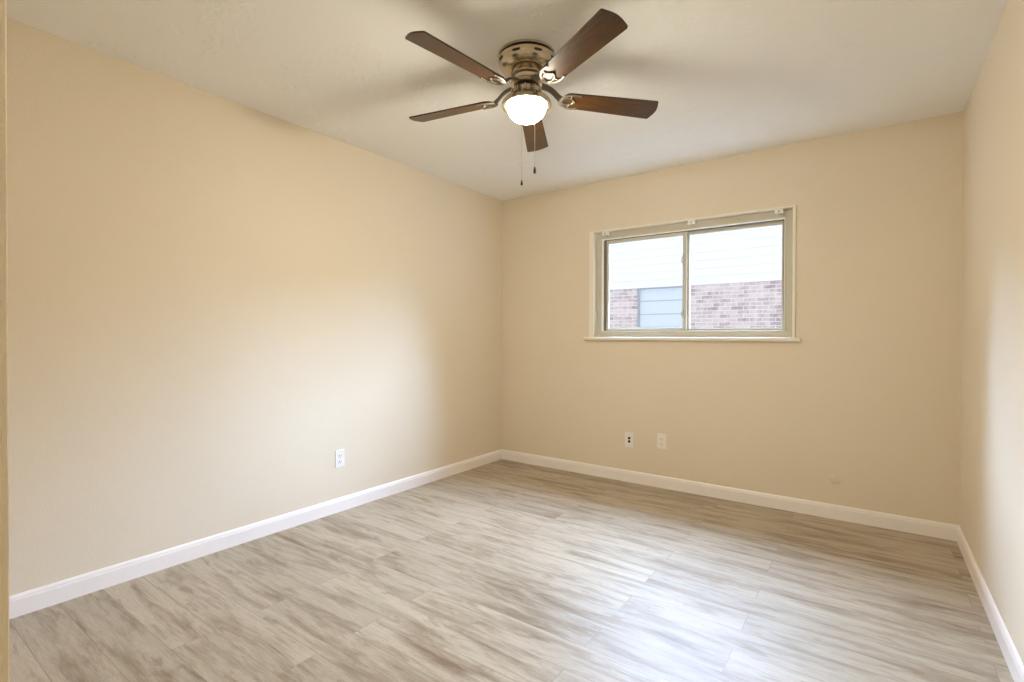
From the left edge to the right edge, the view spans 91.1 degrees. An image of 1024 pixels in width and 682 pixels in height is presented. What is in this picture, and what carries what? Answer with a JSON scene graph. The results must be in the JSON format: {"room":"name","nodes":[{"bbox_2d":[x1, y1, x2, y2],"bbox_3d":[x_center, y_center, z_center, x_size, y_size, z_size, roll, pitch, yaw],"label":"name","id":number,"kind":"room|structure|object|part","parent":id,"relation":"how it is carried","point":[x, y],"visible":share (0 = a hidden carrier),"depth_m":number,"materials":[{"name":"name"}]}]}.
{"room":"empty bedroom","nodes":[
{"label":"empty bedroom","id":0,"kind":"room"},
{"bbox_2d":[0,0,9,681],"bbox_3d":[-0.981,-0.074,0.732,3.260,2.440,0.120,1,1,36],"label":"wall","id":1,"kind":"structure","parent":0,"point":[4,428],"depth_m":0.36,"materials":[{"name":"beige paint"}]},
{"bbox_2d":[6,17,501,595],"bbox_3d":[-1.693,-0.092,2.636,0.120,2.440,5.300,1,1,36],"label":"wall","id":2,"kind":"structure","parent":0,"point":[212,298],"depth_m":2.65,"materials":[{"name":"beige paint"}]},
{"bbox_2d":[9,449,501,618],"bbox_3d":[-1.181,1.079,3.248,0.012,0.091,3.719,1,1,36],"label":"baseboard","id":3,"kind":"structure","parent":2,"relation":"attached to","point":[32,600],"depth_m":2.65,"materials":[{"name":"white paint"}]},
{"bbox_2d":[335,449,344,467],"bbox_3d":[-1.135,0.775,3.314,0.008,0.115,0.070,1,1,36],"label":"wall outlet","id":4,"kind":"object","parent":2,"relation":"attached to","point":[339,454],"visible":1,"depth_m":3.31,"materials":[{"name":"white plastic"}]},
{"bbox_2d":[6,0,1007,200],"bbox_3d":[-0.305,-1.375,1.655,3.500,0.150,5.580,1,1,36],"label":"ceiling","id":5,"kind":"structure","parent":0,"point":[727,78],"depth_m":2.38,"materials":[{"name":"white paint"}]},
{"bbox_2d":[405,8,657,185],"bbox_3d":[0.033,-0.992,2.288,1.204,0.622,1.199,1,1,36],"label":"ceiling fan","id":6,"kind":"object","parent":5,"relation":"hanging from","point":[525,62],"visible":1,"depth_m":2.21,"materials":[{"name":"brown wood"}]},
{"bbox_3d":[-0.294,-1.126,2.469,0.464,0.006,0.124,1,13,26],"label":"blade","id":7,"kind":"part","parent":6,"relation":"part of","materials":[{"name":"brown wood"}]},
{"bbox_3d":[-0.210,-1.125,2.007,0.124,0.006,0.464,18,11,42],"label":"blade","id":8,"kind":"part","parent":6,"relation":"part of","materials":[{"name":"brown wood"}]},
{"bbox_3d":[-0.038,-1.145,2.345,0.113,0.068,0.043,0,1,25],"label":"iron arm","id":9,"kind":"part","parent":6,"relation":"part of","materials":[{"name":"brown metal"}]},
{"bbox_3d":[-0.013,-1.144,2.211,0.043,0.067,0.113,1,1,43],"label":"iron arm","id":10,"kind":"part","parent":6,"relation":"part of","materials":[{"name":"brown metal"}]},
{"bbox_3d":[0.047,-0.915,2.211,0.003,0.430,0.042,0,0,13],"label":"pull chain","id":11,"kind":"part","parent":6,"relation":"part of","materials":[{"name":"silver metal"}]},
{"bbox_3d":[0.066,-1.039,2.296,0.178,0.076,0.178,1,1,36],"label":"lamp shade","id":12,"kind":"part","parent":6,"relation":"part of","materials":[{"name":"white glass"}]},
{"bbox_3d":[0.093,-0.944,2.211,0.003,0.372,0.045,0,0,-18],"label":"pull chain","id":13,"kind":"part","parent":6,"relation":"part of","materials":[{"name":"silver metal"}]},
{"bbox_3d":[0.120,-1.115,2.692,0.124,0.006,0.464,-12,-2,7],"label":"blade","id":14,"kind":"part","parent":6,"relation":"part of","materials":[{"name":"brown wood"}]},
{"bbox_3d":[0.122,-1.144,2.194,0.043,0.066,0.113,0,1,-29],"label":"iron arm","id":15,"kind":"part","parent":6,"relation":"part of","materials":[{"name":"brown metal"}]},
{"bbox_3d":[0.181,-1.141,2.317,0.114,0.073,0.043,0,0,-11],"label":"iron arm","id":16,"kind":"part","parent":6,"relation":"part of","materials":[{"name":"brown metal"}]},
{"bbox_3d":[0.256,-1.124,1.944,0.124,0.006,0.464,14,-7,-27],"label":"blade","id":17,"kind":"part","parent":6,"relation":"part of","materials":[{"name":"brown wood"}]},
{"bbox_3d":[0.460,-1.110,2.367,0.464,0.006,0.124,1,-12,-10],"label":"blade","id":18,"kind":"part","parent":6,"relation":"part of","materials":[{"name":"brown wood"}]},
{"bbox_2d":[9,459,1013,681],"bbox_3d":[-0.314,1.240,1.677,3.500,0.200,5.580,1,1,36],"label":"floor","id":19,"kind":"structure","parent":0,"point":[501,570],"depth_m":2.20,"materials":[{"name":"beige laminate"}]},
{"bbox_2d":[501,111,963,525],"bbox_3d":[1.273,-0.092,3.866,3.500,2.440,0.160,1,1,36],"label":"wall","id":20,"kind":"structure","parent":0,"point":[868,396],"depth_m":3.33,"materials":[{"name":"beige paint"}]},
{"bbox_2d":[625,432,632,447],"bbox_3d":[0.934,0.790,4.011,0.070,0.115,0.008,1,1,36],"label":"jack plate","id":21,"kind":"object","parent":20,"relation":"attached to","point":[628,436],"visible":1,"depth_m":4.01,"materials":[{"name":"white plastic"}]},
{"bbox_2d":[657,433,665,448],"bbox_3d":[1.149,0.770,3.856,0.070,0.115,0.008,1,1,36],"label":"wall outlet","id":22,"kind":"object","parent":20,"relation":"attached to","point":[661,438],"visible":1,"depth_m":3.85,"materials":[{"name":"white plastic"}]},
{"bbox_2d":[584,205,800,340],"bbox_3d":[1.298,-0.455,3.820,1.584,0.903,0.182,1,1,36],"label":"window","id":23,"kind":"structure","parent":20,"relation":"in","point":[599,244],"depth_m":3.81,"materials":[{"name":"white paint"}]},
{"bbox_3d":[1.063,-0.459,4.013,0.658,0.754,0.022,1,1,36],"label":"sliding sash","id":24,"kind":"part","parent":23,"relation":"part of","materials":[{"name":"clear glass"}]},
{"bbox_2d":[688,220,695,224],"bbox_3d":[1.332,-0.876,3.717,0.052,0.030,0.044,1,1,36],"label":"bracket","id":25,"kind":"object","parent":23,"relation":"attached to","point":[689,221],"visible":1,"depth_m":3.70,"materials":[{"name":"white plastic"}]},
{"bbox_3d":[1.267,-0.015,3.783,1.584,0.025,0.082,1,1,36],"label":"sill","id":26,"kind":"part","parent":23,"relation":"part of","materials":[{"name":"white paint"}]},
{"bbox_3d":[1.604,-0.455,3.653,0.681,0.754,0.022,1,1,36],"label":"fixed sash","id":27,"kind":"part","parent":23,"relation":"part of","materials":[{"name":"clear glass"}]},
{"bbox_2d":[775,208,783,213],"bbox_3d":[1.800,-0.872,3.381,0.052,0.030,0.044,1,1,36],"label":"bracket","id":28,"kind":"object","parent":23,"relation":"attached to","point":[780,210],"visible":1,"depth_m":3.37,"materials":[{"name":"white plastic"}]},
{"bbox_2d":[502,449,958,540],"bbox_3d":[1.219,1.082,3.805,3.260,0.091,0.012,1,1,36],"label":"baseboard","id":29,"kind":"structure","parent":20,"relation":"attached to","point":[929,528],"depth_m":3.46,"materials":[{"name":"white paint"}]},
{"bbox_2d":[829,475,838,482],"bbox_3d":[2.052,0.880,3.201,0.054,0.054,0.018,1,1,36],"label":"cable cover","id":30,"kind":"object","parent":20,"relation":"attached to","point":[833,478],"visible":1,"depth_m":3.20,"materials":[{"name":"beige paint"}]},
{"bbox_2d":[960,0,1023,664],"bbox_3d":[1.051,-0.067,0.662,0.120,2.440,5.300,1,1,36],"label":"wall","id":31,"kind":"structure","parent":0,"point":[992,338],"depth_m":2.03,"materials":[{"name":"beige paint"}]},
{"bbox_2d":[957,526,1023,681],"bbox_3d":[1.454,1.103,1.352,0.012,0.091,3.719,1,1,36],"label":"baseboard","id":32,"kind":"structure","parent":31,"relation":"attached to","point":[1015,665],"depth_m":2.00,"materials":[{"name":"white paint"}]},
{"label":"outside","id":33,"kind":"structure","parent":0,"visible":0},
{"bbox_3d":[9.934,1.455,16.147,53.000,0.100,29.800,1,1,36],"label":"ground","id":34,"kind":"structure","parent":33,"visible":0},
{"bbox_2d":[610,225,791,337],"bbox_3d":[5.935,-0.983,13.127,15.600,4.820,9.350,1,1,36],"label":"window glass","id":35,"kind":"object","parent":34,"relation":"on","point":[736,275],"visible":0.22,"depth_m":9.44,"materials":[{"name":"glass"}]},
{"bbox_3d":[3.005,-0.449,9.994,0.970,1.205,0.015,1,1,36],"label":"pane","id":36,"kind":"part","parent":35,"relation":"part of","materials":[{"name":"white"}]}
]}

